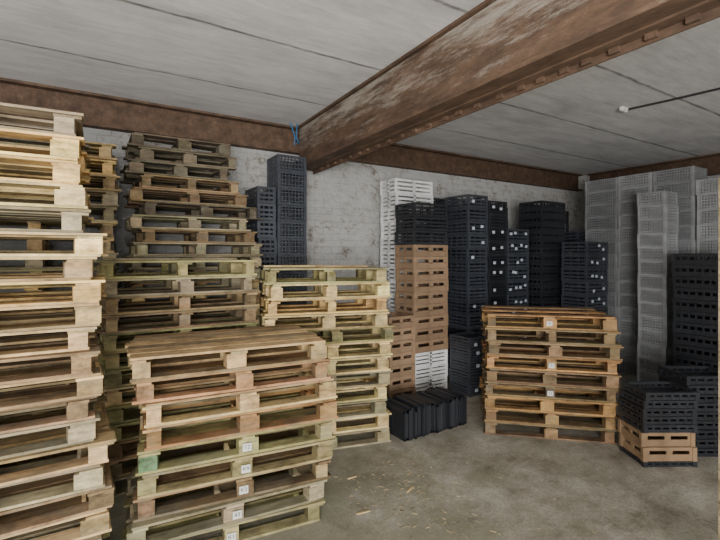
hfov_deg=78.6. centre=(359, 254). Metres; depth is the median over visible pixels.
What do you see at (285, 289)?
crate
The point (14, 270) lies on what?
pallet
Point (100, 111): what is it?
beam
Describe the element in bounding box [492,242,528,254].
crate
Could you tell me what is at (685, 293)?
crate
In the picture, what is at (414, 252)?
crate
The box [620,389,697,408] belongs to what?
crate
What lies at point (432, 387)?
tray
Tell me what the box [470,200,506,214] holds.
crate
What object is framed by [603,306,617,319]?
crate
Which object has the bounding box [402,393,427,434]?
tray
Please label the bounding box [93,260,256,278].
pallet
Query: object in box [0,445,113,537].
pallet
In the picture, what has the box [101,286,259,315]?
pallet
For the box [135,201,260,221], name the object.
pallet
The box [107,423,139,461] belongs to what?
pallet
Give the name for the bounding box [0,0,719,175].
ceiling
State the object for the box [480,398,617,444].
pallet
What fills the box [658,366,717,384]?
crate
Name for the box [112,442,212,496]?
pallet
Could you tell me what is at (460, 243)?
crate
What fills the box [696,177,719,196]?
crate
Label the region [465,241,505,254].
crate
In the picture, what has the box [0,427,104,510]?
pallet
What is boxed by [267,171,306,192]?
crate
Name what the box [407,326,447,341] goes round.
crate
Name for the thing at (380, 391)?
pallet
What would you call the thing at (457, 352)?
crate
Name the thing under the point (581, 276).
crate
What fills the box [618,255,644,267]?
crate
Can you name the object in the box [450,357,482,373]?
crate
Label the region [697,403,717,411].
crate
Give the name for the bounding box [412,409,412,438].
tray
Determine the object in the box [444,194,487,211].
crate
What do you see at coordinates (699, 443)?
crate
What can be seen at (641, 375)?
crate
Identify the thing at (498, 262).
crate
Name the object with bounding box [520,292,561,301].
crate
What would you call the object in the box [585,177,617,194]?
crate
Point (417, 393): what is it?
tray
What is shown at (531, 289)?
crate
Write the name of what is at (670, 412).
crate
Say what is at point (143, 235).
pallet
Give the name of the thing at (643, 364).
crate
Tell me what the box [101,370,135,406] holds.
pallet
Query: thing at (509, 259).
crate
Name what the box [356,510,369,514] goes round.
scrap
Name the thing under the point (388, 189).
crate
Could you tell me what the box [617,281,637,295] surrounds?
crate
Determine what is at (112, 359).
pallet
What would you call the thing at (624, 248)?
crate
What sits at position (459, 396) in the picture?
tray
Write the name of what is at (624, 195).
crate
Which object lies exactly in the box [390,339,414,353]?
crate
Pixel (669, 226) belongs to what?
crate
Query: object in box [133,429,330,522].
pallet
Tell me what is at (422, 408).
tray
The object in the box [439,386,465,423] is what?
tray
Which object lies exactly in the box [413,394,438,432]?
tray
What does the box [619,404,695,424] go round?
crate
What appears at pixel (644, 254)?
crate
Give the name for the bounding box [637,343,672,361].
crate
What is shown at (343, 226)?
wall
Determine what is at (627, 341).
crate
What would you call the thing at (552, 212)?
crate
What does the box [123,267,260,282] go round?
pallet
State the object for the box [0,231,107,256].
pallet
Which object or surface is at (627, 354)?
crate
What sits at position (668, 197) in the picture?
crate
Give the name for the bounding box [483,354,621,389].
pallet
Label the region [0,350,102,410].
pallet
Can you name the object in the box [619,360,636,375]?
crate
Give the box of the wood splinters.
[327,447,643,539]
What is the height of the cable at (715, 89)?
0.024 m
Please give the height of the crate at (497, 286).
0.198 m
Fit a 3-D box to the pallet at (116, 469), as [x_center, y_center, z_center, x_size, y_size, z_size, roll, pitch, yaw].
[-1.605,1.597,3.873,1.203,0.133,0.812,0,0,-32]
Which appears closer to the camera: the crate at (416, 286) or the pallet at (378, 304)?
the pallet at (378, 304)
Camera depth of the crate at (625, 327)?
6.65 m
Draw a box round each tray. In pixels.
[385,401,405,441]
[386,401,407,440]
[387,397,411,439]
[387,399,410,440]
[392,398,416,438]
[393,397,416,408]
[394,395,419,436]
[395,394,420,435]
[399,394,424,407]
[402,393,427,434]
[405,393,430,433]
[407,393,432,432]
[412,394,434,432]
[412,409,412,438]
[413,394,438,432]
[414,394,439,431]
[415,393,441,431]
[417,393,442,430]
[418,391,444,430]
[421,391,445,428]
[421,406,424,436]
[422,391,447,428]
[424,390,450,428]
[427,388,453,427]
[427,390,451,428]
[430,387,456,426]
[432,387,457,425]
[435,386,461,424]
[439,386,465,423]
[456,393,464,424]
[458,398,459,425]
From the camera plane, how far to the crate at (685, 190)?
6.06 m
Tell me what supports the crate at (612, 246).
on the crate at (612, 259)
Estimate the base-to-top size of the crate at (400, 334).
0.148 m
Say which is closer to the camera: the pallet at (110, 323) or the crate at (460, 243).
the pallet at (110, 323)
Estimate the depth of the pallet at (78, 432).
2.08 m
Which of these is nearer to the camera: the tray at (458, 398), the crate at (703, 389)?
the crate at (703, 389)
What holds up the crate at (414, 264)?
on the crate at (428, 275)
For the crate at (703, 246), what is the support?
on the crate at (698, 258)
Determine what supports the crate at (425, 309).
on the crate at (426, 321)
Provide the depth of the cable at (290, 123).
5.60 m
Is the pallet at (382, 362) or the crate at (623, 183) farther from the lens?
the crate at (623, 183)
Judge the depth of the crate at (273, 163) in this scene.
5.34 m
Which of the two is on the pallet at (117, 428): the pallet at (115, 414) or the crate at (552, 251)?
the pallet at (115, 414)
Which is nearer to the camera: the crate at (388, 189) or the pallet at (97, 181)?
the pallet at (97, 181)
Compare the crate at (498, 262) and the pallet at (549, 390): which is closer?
the pallet at (549, 390)
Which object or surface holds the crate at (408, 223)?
on the crate at (416, 237)
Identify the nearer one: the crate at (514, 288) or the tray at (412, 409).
the tray at (412, 409)
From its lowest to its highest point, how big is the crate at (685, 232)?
0.198 m
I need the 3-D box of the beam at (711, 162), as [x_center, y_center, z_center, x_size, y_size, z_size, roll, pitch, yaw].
[7.152,-1.509,5.354,0.125,0.340,9.000,0,0,-32]
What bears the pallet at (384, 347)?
on the pallet at (382, 362)
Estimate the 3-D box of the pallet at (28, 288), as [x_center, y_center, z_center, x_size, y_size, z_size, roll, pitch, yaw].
[-2.954,0.330,4.020,1.249,0.138,0.809,0,0,-33]
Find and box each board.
[114,258,236,259]
[144,137,213,151]
[262,265,315,266]
[316,265,366,266]
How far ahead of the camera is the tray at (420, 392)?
4.53 m
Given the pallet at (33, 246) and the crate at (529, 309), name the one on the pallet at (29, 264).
the pallet at (33, 246)
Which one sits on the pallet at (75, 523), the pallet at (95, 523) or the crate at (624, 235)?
the pallet at (95, 523)
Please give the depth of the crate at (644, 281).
5.97 m
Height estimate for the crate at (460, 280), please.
0.188 m
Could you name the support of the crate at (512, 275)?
on the crate at (514, 288)
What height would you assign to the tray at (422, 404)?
0.310 m
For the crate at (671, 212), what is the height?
0.188 m
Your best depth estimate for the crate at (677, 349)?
5.31 m
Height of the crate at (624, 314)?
0.198 m
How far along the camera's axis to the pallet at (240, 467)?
2.77 m
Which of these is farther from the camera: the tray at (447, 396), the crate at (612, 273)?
the crate at (612, 273)
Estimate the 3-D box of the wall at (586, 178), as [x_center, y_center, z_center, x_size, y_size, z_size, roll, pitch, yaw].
[7.904,0.060,4.467,0.200,3.480,11.700,0,0,-32]
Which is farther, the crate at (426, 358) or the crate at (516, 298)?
the crate at (516, 298)
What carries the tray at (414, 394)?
on the floor
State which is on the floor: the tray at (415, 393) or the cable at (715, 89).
the tray at (415, 393)
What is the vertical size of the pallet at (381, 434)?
0.138 m
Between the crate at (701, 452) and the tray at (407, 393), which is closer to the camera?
the crate at (701, 452)
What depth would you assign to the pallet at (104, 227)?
3.97 m
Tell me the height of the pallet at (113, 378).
0.133 m
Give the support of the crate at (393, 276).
on the crate at (393, 286)
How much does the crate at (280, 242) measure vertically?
0.198 m
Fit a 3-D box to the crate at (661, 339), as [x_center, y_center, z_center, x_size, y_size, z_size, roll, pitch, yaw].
[4.131,1.136,6.089,0.350,0.188,0.360,0,0,-32]
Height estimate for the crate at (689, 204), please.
0.198 m
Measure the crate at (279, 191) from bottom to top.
0.198 m
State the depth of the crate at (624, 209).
6.65 m
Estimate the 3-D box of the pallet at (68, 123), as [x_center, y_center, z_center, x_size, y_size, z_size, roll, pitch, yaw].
[-2.031,-0.608,2.104,1.245,0.110,0.816,0,0,-30]
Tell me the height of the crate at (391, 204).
0.203 m
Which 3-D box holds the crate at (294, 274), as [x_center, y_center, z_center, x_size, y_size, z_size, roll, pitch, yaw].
[-0.907,0.301,5.458,0.375,0.198,0.360,0,0,-31]
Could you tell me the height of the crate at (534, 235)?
0.118 m
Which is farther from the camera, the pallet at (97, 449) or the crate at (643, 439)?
the crate at (643, 439)
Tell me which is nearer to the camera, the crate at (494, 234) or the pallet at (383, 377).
the pallet at (383, 377)
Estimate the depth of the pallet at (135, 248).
4.48 m
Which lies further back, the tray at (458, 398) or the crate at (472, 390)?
the crate at (472, 390)
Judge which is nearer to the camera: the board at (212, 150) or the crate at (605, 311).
the board at (212, 150)
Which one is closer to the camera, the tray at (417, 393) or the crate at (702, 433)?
the crate at (702, 433)
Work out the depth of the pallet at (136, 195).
4.51 m
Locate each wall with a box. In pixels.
[0,121,580,362]
[581,175,719,342]
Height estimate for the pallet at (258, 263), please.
0.126 m
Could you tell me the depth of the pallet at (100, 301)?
4.18 m
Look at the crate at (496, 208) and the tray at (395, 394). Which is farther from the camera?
the crate at (496, 208)
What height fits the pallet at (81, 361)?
0.110 m
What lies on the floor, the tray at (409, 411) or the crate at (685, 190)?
the tray at (409, 411)
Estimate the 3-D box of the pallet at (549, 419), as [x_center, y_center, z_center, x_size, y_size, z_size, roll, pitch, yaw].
[1.945,1.598,4.674,1.255,0.132,0.811,0,0,12]
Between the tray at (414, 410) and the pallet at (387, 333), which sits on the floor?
the tray at (414, 410)
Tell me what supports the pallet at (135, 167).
on the pallet at (187, 184)
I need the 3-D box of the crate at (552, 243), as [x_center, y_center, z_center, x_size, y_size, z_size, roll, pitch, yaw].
[2.933,-0.179,7.092,0.603,0.118,0.423,0,0,-32]
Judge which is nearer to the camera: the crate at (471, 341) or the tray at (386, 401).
the tray at (386, 401)
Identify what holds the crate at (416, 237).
on the crate at (414, 252)
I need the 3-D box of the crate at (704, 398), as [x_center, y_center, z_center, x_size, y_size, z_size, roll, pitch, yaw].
[3.165,1.281,4.108,0.503,0.078,0.383,0,0,0]
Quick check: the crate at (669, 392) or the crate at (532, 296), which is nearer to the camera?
the crate at (669, 392)
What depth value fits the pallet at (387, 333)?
4.23 m
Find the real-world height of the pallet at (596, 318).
0.133 m
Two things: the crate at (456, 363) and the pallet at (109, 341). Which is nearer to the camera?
the pallet at (109, 341)
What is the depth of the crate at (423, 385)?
5.79 m
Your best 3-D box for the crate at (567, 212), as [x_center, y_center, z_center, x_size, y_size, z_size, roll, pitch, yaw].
[3.429,-0.699,8.093,0.600,0.198,0.500,0,0,-32]
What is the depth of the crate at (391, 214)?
6.32 m
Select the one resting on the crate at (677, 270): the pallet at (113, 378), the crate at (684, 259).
the crate at (684, 259)
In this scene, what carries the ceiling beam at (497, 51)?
attached to the ceiling
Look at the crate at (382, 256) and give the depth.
6.26 m
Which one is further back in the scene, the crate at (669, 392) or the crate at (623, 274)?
the crate at (623, 274)
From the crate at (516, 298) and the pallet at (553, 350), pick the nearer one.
the pallet at (553, 350)
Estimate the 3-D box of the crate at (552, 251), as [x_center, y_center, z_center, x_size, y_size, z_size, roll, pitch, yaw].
[2.935,-0.059,7.102,0.603,0.118,0.423,0,0,-32]
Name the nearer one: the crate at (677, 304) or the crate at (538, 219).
the crate at (677, 304)
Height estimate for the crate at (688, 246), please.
0.198 m
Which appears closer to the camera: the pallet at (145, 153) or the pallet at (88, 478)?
the pallet at (88, 478)
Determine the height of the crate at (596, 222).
0.198 m
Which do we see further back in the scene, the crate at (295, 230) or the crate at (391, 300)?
the crate at (391, 300)
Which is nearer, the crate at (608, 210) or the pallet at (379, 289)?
the pallet at (379, 289)
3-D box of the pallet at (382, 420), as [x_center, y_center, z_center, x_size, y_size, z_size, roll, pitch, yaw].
[-0.362,1.590,4.409,1.174,0.138,0.738,0,0,-17]
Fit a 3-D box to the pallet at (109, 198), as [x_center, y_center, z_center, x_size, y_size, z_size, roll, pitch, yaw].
[-2.929,-0.510,4.035,1.230,0.138,0.815,0,0,-32]
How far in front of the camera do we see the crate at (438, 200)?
6.67 m
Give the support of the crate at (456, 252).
on the crate at (466, 271)
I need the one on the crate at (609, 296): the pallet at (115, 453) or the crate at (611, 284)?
the crate at (611, 284)
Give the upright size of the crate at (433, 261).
0.188 m
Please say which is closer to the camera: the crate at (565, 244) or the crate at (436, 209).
the crate at (436, 209)
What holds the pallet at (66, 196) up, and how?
on the pallet at (73, 220)
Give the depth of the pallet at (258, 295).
4.41 m
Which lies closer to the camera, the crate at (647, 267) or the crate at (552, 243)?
the crate at (647, 267)
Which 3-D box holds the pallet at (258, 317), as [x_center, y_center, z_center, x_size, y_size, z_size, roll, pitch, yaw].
[-1.773,0.711,4.738,1.270,0.126,0.800,0,0,-32]
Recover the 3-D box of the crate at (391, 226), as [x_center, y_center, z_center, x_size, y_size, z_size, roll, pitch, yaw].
[0.693,-0.351,6.433,0.685,0.203,0.385,0,0,-33]
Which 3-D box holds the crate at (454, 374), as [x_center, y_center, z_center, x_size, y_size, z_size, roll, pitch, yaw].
[1.464,1.576,5.816,0.420,0.148,0.365,0,0,-32]
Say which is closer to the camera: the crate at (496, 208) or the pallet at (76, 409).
the pallet at (76, 409)
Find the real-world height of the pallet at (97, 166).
0.138 m
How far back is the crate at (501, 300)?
6.57 m
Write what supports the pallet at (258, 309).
on the pallet at (258, 317)
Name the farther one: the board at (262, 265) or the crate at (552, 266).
the crate at (552, 266)
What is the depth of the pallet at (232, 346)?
2.91 m
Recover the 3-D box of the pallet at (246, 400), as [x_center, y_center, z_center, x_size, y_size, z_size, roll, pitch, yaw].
[-0.872,0.917,3.100,1.230,0.134,0.775,0,0,-27]
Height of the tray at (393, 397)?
0.285 m
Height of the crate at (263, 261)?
0.198 m
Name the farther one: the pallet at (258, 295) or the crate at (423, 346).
the crate at (423, 346)
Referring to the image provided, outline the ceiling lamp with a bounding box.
[619,106,627,112]
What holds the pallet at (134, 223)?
on the pallet at (143, 235)
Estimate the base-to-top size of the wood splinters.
0.003 m
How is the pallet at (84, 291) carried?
on the pallet at (86, 314)
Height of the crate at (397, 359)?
0.148 m
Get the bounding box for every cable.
[290,123,298,144]
[628,87,719,109]
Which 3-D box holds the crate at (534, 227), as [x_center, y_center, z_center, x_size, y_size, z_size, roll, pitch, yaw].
[2.930,-0.419,7.098,0.603,0.118,0.423,0,0,-33]
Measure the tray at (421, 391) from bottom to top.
0.290 m
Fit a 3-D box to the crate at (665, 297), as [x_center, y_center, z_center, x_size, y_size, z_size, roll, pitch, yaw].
[4.120,0.566,6.082,0.350,0.188,0.360,0,0,-32]
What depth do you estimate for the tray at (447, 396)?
4.58 m
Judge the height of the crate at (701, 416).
0.078 m
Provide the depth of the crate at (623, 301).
6.65 m
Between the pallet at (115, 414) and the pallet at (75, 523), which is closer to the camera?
the pallet at (75, 523)
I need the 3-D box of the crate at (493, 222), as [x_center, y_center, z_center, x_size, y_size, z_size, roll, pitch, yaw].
[1.924,-0.499,6.724,0.400,0.198,0.480,0,0,-31]
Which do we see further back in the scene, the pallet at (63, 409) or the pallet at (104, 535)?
the pallet at (63, 409)
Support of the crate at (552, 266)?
on the crate at (552, 273)
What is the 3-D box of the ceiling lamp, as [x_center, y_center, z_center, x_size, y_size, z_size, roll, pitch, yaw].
[3.001,-1.664,5.012,0.138,0.070,0.068,0,0,-32]
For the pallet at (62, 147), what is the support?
on the pallet at (14, 168)
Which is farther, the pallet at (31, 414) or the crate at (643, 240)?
the crate at (643, 240)
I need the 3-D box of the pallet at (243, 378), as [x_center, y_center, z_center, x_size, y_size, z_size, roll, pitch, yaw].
[-0.907,0.781,3.091,1.227,0.134,0.774,0,0,-26]
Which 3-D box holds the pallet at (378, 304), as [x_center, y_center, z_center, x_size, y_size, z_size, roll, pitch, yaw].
[-0.380,0.470,4.398,1.181,0.138,0.735,0,0,-17]
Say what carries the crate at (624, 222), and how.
on the crate at (624, 235)
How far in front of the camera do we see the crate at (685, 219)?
5.98 m
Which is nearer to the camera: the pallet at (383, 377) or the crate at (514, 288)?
the pallet at (383, 377)
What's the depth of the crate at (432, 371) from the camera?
5.78 m
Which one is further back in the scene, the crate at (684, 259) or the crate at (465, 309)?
the crate at (465, 309)
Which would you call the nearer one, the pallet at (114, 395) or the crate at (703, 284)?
the pallet at (114, 395)
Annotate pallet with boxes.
[0,102,89,166]
[0,128,90,184]
[0,154,85,198]
[0,180,93,219]
[0,186,118,207]
[0,201,116,221]
[0,206,90,232]
[0,220,117,236]
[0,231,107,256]
[0,237,113,252]
[0,253,118,269]
[0,257,96,281]
[0,268,119,286]
[0,274,106,307]
[0,285,71,291]
[0,293,101,332]
[0,300,101,311]
[0,311,96,357]
[0,327,100,384]
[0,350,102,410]
[0,382,96,434]
[0,393,99,459]
[0,396,115,485]
[0,409,65,419]
[0,414,57,439]
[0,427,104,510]
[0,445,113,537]
[0,494,111,539]
[2,518,101,539]
[81,174,120,198]
[85,141,116,161]
[86,158,115,175]
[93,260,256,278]
[97,327,230,370]
[99,313,258,352]
[100,299,258,334]
[100,352,133,388]
[101,275,258,297]
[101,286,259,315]
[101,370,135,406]
[101,532,109,539]
[102,391,192,424]
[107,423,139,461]
[109,425,139,477]
[110,395,221,442]
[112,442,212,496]
[120,159,227,188]
[121,469,324,539]
[122,132,230,161]
[122,187,247,209]
[122,256,260,268]
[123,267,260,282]
[124,291,261,302]
[125,214,250,231]
[125,324,326,382]
[126,242,262,255]
[126,279,260,290]
[126,464,326,539]
[131,174,239,193]
[131,303,260,316]
[132,228,256,243]
[132,345,330,404]
[133,146,236,175]
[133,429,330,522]
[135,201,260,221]
[135,392,336,476]
[137,409,335,499]
[139,369,336,427]
[140,375,337,450]
[148,310,261,326]
[259,280,390,299]
[259,381,387,418]
[260,266,387,283]
[260,293,387,315]
[260,304,388,329]
[264,377,386,405]
[275,318,393,343]
[316,330,392,358]
[327,343,390,374]
[329,359,392,388]
[332,405,391,433]
[332,411,390,449]
[479,376,617,416]
[480,318,620,345]
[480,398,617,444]
[481,305,617,331]
[481,340,621,374]
[481,362,619,402]
[481,388,619,430]
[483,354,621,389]
[484,330,623,360]
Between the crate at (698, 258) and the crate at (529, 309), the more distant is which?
the crate at (529, 309)
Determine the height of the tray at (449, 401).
0.300 m
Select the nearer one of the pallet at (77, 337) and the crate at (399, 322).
the pallet at (77, 337)
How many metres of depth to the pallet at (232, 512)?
2.77 m
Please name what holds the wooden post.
on the floor
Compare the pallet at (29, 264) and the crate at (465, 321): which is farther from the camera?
the crate at (465, 321)
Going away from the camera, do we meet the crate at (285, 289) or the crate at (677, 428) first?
the crate at (677, 428)
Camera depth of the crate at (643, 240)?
5.99 m
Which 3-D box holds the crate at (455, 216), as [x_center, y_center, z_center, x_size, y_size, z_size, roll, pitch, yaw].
[1.563,-0.574,6.498,0.400,0.188,0.480,0,0,-32]
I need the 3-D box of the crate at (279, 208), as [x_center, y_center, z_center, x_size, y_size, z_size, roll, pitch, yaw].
[-0.910,-0.499,5.460,0.375,0.198,0.360,0,0,-32]
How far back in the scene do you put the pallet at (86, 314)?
2.12 m
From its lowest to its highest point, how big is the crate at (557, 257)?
0.198 m
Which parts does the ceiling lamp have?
bulb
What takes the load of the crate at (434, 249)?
on the crate at (433, 261)
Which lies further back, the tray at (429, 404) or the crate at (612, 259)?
the crate at (612, 259)
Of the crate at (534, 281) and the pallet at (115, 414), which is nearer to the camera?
the pallet at (115, 414)
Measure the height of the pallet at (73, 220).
0.110 m
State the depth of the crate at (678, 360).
5.36 m
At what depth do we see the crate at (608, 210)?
7.02 m
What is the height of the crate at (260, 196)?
0.198 m
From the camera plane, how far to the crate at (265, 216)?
5.15 m
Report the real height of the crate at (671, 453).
0.118 m
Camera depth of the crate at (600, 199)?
7.01 m
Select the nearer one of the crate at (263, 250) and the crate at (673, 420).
the crate at (673, 420)
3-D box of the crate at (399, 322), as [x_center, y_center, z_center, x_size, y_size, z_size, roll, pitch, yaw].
[0.407,0.826,5.554,0.400,0.148,0.400,0,0,-33]
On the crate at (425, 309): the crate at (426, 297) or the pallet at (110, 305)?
the crate at (426, 297)
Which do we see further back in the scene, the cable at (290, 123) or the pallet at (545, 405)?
the cable at (290, 123)
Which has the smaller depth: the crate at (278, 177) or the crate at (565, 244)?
the crate at (278, 177)
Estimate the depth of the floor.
3.31 m
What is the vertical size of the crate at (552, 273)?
0.118 m
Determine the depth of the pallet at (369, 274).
4.18 m
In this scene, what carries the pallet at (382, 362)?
on the pallet at (383, 377)
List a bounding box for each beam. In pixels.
[0,77,582,190]
[297,0,719,173]
[587,153,719,188]
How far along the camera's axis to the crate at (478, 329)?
6.38 m
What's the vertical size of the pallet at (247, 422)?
0.134 m
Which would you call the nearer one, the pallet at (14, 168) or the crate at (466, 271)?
the pallet at (14, 168)
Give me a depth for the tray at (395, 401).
4.36 m
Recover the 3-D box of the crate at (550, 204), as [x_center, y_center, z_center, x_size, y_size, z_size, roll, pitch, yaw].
[2.937,-0.779,7.092,0.603,0.118,0.423,0,0,-32]
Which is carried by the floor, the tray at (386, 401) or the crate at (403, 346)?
the tray at (386, 401)
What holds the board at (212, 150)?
on the pallet at (136, 139)
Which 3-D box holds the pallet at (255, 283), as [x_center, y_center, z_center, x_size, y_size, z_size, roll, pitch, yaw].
[-1.787,0.327,4.730,1.268,0.126,0.802,0,0,-32]
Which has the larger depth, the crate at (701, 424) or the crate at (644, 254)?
the crate at (644, 254)
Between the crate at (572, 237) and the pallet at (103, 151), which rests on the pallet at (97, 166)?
the pallet at (103, 151)
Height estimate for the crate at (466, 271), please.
0.188 m
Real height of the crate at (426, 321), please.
0.153 m
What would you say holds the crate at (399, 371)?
on the crate at (395, 384)
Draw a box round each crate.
[245,186,275,206]
[246,203,275,222]
[246,220,275,237]
[247,255,276,269]
[254,238,276,254]
[267,154,305,176]
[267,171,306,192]
[267,221,305,238]
[268,238,306,254]
[268,255,306,271]
[271,188,306,208]
[271,205,306,222]
[276,271,306,287]
[277,288,306,304]
[376,375,414,391]
[380,178,432,198]
[380,208,432,223]
[380,237,432,251]
[380,252,432,266]
[380,266,424,280]
[381,193,432,210]
[381,222,419,237]
[386,295,422,310]
[387,312,414,328]
[387,387,415,397]
[388,281,425,295]
[388,351,414,366]
[389,363,414,379]
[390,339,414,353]
[393,327,414,341]
[395,202,447,219]
[395,230,446,244]
[395,245,447,256]
[395,257,447,268]
[395,291,447,304]
[395,303,447,316]
[396,216,447,231]
[396,268,447,280]
[396,280,448,292]
[397,314,447,329]
[401,338,447,353]
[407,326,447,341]
[409,349,447,367]
[409,363,447,381]
[415,376,446,392]
[418,198,448,207]
[418,248,443,260]
[418,261,448,272]
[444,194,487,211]
[444,221,487,235]
[444,248,486,260]
[447,235,487,247]
[448,208,487,223]
[448,261,487,274]
[448,274,486,287]
[448,287,487,301]
[448,299,487,314]
[448,312,481,328]
[448,325,482,338]
[449,331,484,349]
[449,368,482,385]
[450,345,483,361]
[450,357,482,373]
[450,379,481,396]
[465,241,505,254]
[465,255,506,268]
[465,295,506,308]
[466,228,506,241]
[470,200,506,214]
[470,214,506,227]
[475,268,506,281]
[479,282,506,295]
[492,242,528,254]
[492,255,528,267]
[492,281,527,294]
[499,268,528,280]
[499,308,528,313]
[502,229,528,241]
[507,293,528,305]
[519,200,565,211]
[519,208,564,217]
[519,216,564,224]
[519,224,564,232]
[519,232,564,239]
[519,240,564,247]
[519,247,561,254]
[519,262,561,270]
[519,270,564,277]
[519,277,564,285]
[520,255,565,262]
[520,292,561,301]
[523,285,561,293]
[524,309,561,313]
[526,222,568,231]
[527,211,568,221]
[529,300,561,309]
[556,244,584,252]
[557,231,589,243]
[557,257,584,266]
[561,268,606,281]
[561,294,606,307]
[562,242,607,254]
[562,255,607,268]
[562,281,607,295]
[562,307,607,315]
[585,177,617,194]
[585,190,617,206]
[585,203,617,218]
[585,216,617,230]
[585,229,617,241]
[585,280,616,293]
[585,293,616,306]
[588,268,616,280]
[591,242,617,254]
[591,255,617,267]
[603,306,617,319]
[617,268,637,281]
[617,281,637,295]
[617,294,637,308]
[618,172,652,190]
[618,186,652,203]
[618,201,637,216]
[618,215,637,229]
[618,228,637,241]
[618,242,637,254]
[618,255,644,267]
[618,307,637,321]
[618,320,637,335]
[618,334,637,348]
[618,396,696,416]
[618,418,694,446]
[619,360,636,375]
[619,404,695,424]
[619,432,696,461]
[619,445,696,467]
[620,347,636,362]
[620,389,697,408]
[620,412,697,432]
[621,381,699,400]
[637,191,677,207]
[637,233,677,247]
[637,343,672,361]
[637,357,672,373]
[637,370,658,385]
[638,205,678,221]
[638,219,678,233]
[638,248,678,261]
[638,261,672,275]
[638,275,678,289]
[638,289,672,304]
[638,302,672,318]
[638,316,672,332]
[638,329,672,347]
[653,166,706,186]
[653,181,696,198]
[653,210,696,225]
[653,225,696,240]
[653,240,696,254]
[658,195,696,212]
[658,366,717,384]
[658,384,717,402]
[659,374,717,393]
[672,265,717,277]
[672,298,717,313]
[672,344,717,361]
[673,253,717,264]
[673,276,717,289]
[673,287,717,301]
[673,310,717,325]
[673,321,717,337]
[673,332,717,349]
[673,355,717,371]
[683,446,717,456]
[685,439,717,447]
[695,429,717,438]
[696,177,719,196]
[696,412,717,420]
[696,420,717,428]
[697,193,717,210]
[697,209,717,225]
[697,224,717,239]
[697,240,717,252]
[697,257,714,269]
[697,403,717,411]
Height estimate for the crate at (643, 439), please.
0.118 m
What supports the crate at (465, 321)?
on the crate at (478, 329)
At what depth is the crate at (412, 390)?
5.43 m
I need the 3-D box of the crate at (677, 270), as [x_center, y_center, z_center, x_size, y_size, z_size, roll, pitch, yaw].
[4.263,0.191,5.432,0.603,0.138,0.483,0,0,-33]
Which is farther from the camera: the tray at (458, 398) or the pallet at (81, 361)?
the tray at (458, 398)
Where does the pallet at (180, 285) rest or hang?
on the pallet at (110, 305)
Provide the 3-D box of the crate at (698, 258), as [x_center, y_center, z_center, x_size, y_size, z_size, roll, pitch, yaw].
[4.804,0.101,5.747,0.400,0.198,0.550,0,0,-31]
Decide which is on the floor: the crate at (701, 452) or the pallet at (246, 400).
the crate at (701, 452)
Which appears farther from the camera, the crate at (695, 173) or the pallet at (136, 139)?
the crate at (695, 173)
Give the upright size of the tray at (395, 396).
0.310 m
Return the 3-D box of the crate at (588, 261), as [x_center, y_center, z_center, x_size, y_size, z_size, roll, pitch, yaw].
[3.475,0.101,6.803,0.540,0.198,0.425,0,0,-32]
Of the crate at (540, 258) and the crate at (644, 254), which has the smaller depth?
the crate at (644, 254)
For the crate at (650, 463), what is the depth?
3.74 m
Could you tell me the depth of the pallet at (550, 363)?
4.39 m
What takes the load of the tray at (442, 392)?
on the floor
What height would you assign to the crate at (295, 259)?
0.198 m
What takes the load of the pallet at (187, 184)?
on the pallet at (136, 195)
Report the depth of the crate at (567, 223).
8.02 m
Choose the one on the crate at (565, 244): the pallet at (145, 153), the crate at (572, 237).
the crate at (572, 237)
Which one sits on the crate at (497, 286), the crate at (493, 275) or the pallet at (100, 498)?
the crate at (493, 275)
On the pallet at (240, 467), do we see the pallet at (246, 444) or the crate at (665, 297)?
the pallet at (246, 444)
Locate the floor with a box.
[104,366,717,539]
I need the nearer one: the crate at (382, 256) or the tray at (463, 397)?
the tray at (463, 397)
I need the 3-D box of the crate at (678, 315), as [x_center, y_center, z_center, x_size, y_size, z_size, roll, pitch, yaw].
[4.279,0.751,5.431,0.603,0.138,0.483,0,0,-32]
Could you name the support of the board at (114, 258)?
on the pallet at (169, 268)
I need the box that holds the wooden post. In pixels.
[718,178,719,539]
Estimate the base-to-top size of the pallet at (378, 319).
0.138 m
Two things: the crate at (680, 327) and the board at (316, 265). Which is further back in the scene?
the crate at (680, 327)
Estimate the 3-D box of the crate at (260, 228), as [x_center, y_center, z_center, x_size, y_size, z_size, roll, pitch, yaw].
[-1.207,-0.299,5.321,0.225,0.198,0.450,0,0,-32]
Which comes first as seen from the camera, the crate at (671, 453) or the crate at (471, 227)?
the crate at (671, 453)
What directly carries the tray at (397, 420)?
on the floor
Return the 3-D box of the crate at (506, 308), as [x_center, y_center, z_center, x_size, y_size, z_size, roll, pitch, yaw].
[2.315,0.901,6.966,0.500,0.198,0.485,0,0,-32]
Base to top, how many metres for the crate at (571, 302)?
0.198 m
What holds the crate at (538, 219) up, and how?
on the crate at (534, 227)
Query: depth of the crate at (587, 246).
6.67 m
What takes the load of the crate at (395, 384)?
on the crate at (412, 390)
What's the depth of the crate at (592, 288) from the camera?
6.70 m
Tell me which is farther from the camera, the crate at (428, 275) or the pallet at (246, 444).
the crate at (428, 275)
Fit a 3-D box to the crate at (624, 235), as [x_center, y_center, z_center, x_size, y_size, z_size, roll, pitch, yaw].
[4.243,-0.299,6.641,0.400,0.198,0.470,0,0,-33]
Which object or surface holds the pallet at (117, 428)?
on the pallet at (115, 453)
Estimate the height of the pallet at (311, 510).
0.134 m
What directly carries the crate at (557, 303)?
on the crate at (529, 309)
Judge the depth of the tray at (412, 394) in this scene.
4.45 m
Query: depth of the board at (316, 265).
4.30 m
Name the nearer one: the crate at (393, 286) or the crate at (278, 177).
the crate at (278, 177)
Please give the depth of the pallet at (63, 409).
4.26 m
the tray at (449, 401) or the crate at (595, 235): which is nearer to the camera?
the tray at (449, 401)
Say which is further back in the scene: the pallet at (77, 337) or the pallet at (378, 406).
the pallet at (378, 406)
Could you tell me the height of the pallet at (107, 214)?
0.138 m

